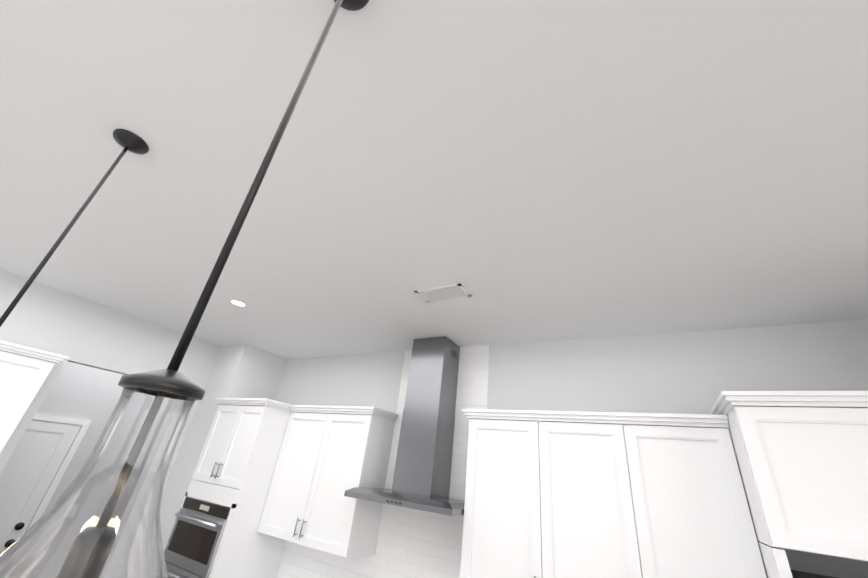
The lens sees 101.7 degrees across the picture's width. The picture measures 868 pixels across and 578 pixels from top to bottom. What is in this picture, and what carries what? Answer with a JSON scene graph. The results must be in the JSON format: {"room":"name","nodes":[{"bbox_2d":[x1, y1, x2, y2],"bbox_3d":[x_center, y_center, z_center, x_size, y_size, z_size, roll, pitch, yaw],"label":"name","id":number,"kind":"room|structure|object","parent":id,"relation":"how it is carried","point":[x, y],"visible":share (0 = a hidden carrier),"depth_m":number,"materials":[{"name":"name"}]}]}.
{"room":"kitchen","nodes":[
{"label":"kitchen","id":0,"kind":"room"},
{"bbox_2d":[27,361,172,577],"bbox_3d":[-3.801,2.210,4.132,0.120,3.070,5.920,-9,-31,28],"label":"wall","id":1,"kind":"structure","parent":0,"point":[83,392],"depth_m":4.01,"materials":[{"name":"paint"}]},
{"bbox_2d":[0,413,90,553],"bbox_3d":[-4.235,2.191,3.138,0.075,2.100,1.030,-9,-31,28],"label":"hall door","id":2,"kind":"structure","parent":1,"relation":"in","point":[32,472],"depth_m":3.60,"materials":[{"name":"paint"}]},
{"bbox_2d":[66,504,78,516],"bbox_3d":[-3.885,2.380,3.791,0.008,0.116,0.072,-9,-31,28],"label":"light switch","id":3,"kind":"object","parent":1,"relation":"attached to","point":[72,513],"depth_m":3.79,"materials":[{"name":"white plastic"}]},
{"bbox_2d":[0,269,220,577],"bbox_3d":[-4.553,0.426,0.870,0.120,3.070,8.690,-9,-31,28],"label":"wall","id":4,"kind":"structure","parent":0,"point":[77,329],"depth_m":3.28,"materials":[{"name":"paint"}]},
{"bbox_2d":[0,340,63,452],"bbox_3d":[-3.417,0.864,2.315,0.350,1.109,0.885,-9,-31,28],"label":"upper cabinet","id":5,"kind":"object","parent":4,"relation":"attached to","point":[25,371],"depth_m":2.62,"materials":[{"name":"white wood"}]},
{"bbox_2d":[0,0,867,358],"bbox_3d":[-0.232,-1.034,0.442,10.740,0.050,10.920,-9,-31,28],"label":"ceiling","id":6,"kind":"structure","parent":0,"point":[536,170],"depth_m":1.38,"materials":[{"name":"paint"}]},
{"bbox_2d":[0,129,148,326],"bbox_3d":[-1.319,0.035,1.116,0.222,1.454,0.222,-9,-31,28],"label":"pendant light","id":7,"kind":"object","parent":6,"relation":"hanging from","point":[126,140],"visible":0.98,"depth_m":1.32,"materials":[{"name":"black metal"}]},
{"bbox_2d":[0,0,368,577],"bbox_3d":[-0.295,-0.130,0.555,0.222,1.454,0.222,-9,-31,28],"label":"pendant light","id":8,"kind":"object","parent":6,"relation":"hanging from","point":[87,556],"visible":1,"depth_m":0.40,"materials":[{"name":"clear glass"}]},
{"bbox_2d":[228,299,247,307],"bbox_3d":[-1.622,0.118,2.926,0.156,0.009,0.156,-9,-31,28],"label":"recessed light","id":9,"kind":"object","parent":6,"relation":"in","point":[238,303],"visible":0.98,"depth_m":2.92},
{"bbox_2d":[415,284,470,301],"bbox_3d":[0.059,0.030,2.361,0.340,0.008,0.170,-9,-31,28],"label":"ceiling vent","id":10,"kind":"object","parent":6,"relation":"in","point":[454,291],"visible":1,"depth_m":2.35,"materials":[{"name":"white metal"}]},
{"bbox_2d":[160,320,867,577],"bbox_3d":[-0.034,1.799,2.449,6.080,3.070,0.710,-9,-31,28],"label":"wall","id":11,"kind":"structure","parent":0,"point":[695,372],"depth_m":2.62,"materials":[{"name":"paint"}]},
{"bbox_2d":[257,405,398,557],"bbox_3d":[-0.943,1.640,3.180,1.076,1.067,0.390,-9,-31,28],"label":"upper cabinet","id":12,"kind":"object","parent":11,"relation":"attached to","point":[328,456],"visible":0.98,"depth_m":3.02,"materials":[{"name":"white wood"}]},
{"bbox_2d":[276,345,489,577],"bbox_3d":[0.197,1.488,2.793,3.466,2.153,0.008,-9,-31,28],"label":"backsplash","id":13,"kind":"structure","parent":11,"relation":"attached to","point":[412,543],"depth_m":2.86,"materials":[{"name":"tile"}]},
{"bbox_2d":[344,336,464,515],"bbox_3d":[-0.090,1.031,2.909,0.906,1.297,0.502,-9,-31,28],"label":"range hood","id":14,"kind":"object","parent":11,"relation":"attached to","point":[422,474],"visible":1,"depth_m":2.80,"materials":[{"name":"silver metal"}]},
{"bbox_2d":[460,409,659,577],"bbox_3d":[0.756,1.385,2.265,1.069,1.047,0.350,-9,-31,28],"label":"upper cabinet","id":15,"kind":"object","parent":11,"relation":"attached to","point":[565,494],"depth_m":2.14,"materials":[{"name":"white wood"}]},
{"bbox_2d":[636,413,766,577],"bbox_3d":[1.363,1.287,1.932,0.565,1.047,0.350,-9,-31,28],"label":"upper cabinet","id":16,"kind":"object","parent":11,"relation":"attached to","point":[702,524],"depth_m":1.83,"materials":[{"name":"white wood"}]},
{"bbox_2d":[709,391,867,560],"bbox_3d":[2.020,0.843,1.564,1.127,0.622,0.665,-9,-31,28],"label":"upper cabinet","id":17,"kind":"object","parent":11,"relation":"attached to","point":[802,459],"visible":0.9,"depth_m":1.51,"materials":[{"name":"white wood"}]},
{"bbox_3d":[-0.569,1.719,-0.986,10.740,0.050,10.920,-9,-31,28],"label":"floor","id":18,"kind":"structure","parent":0,"visible":0},
{"bbox_2d":[164,398,290,577],"bbox_3d":[-1.887,2.311,3.192,0.840,2.445,0.685,-9,-31,28],"label":"tall cabinet","id":19,"kind":"object","parent":18,"relation":"on","point":[236,464],"visible":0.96,"depth_m":3.19,"materials":[{"name":"white wood"}]},
{"bbox_2d":[164,496,230,577],"bbox_3d":[-1.931,2.430,3.077,0.688,0.996,0.642,-9,-31,28],"label":"double wall oven","id":20,"kind":"object","parent":19,"relation":"in","point":[192,546],"visible":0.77,"depth_m":2.96,"materials":[{"name":"silver metal"}]},
{"bbox_2d":[757,541,792,577],"bbox_3d":[1.459,2.033,1.247,0.040,1.880,0.617,-9,-31,28],"label":"panel","id":21,"kind":"object","parent":18,"relation":"on","point":[775,562],"visible":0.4,"depth_m":1.46,"materials":[{"name":"white wood"}]},
{"bbox_2d":[791,570,835,577],"bbox_3d":[1.886,1.975,0.933,0.925,1.785,0.670,-9,-31,28],"label":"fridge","id":22,"kind":"object","parent":18,"relation":"on","point":[797,574],"depth_m":1.67,"materials":[{"name":"black metal"}]}
]}

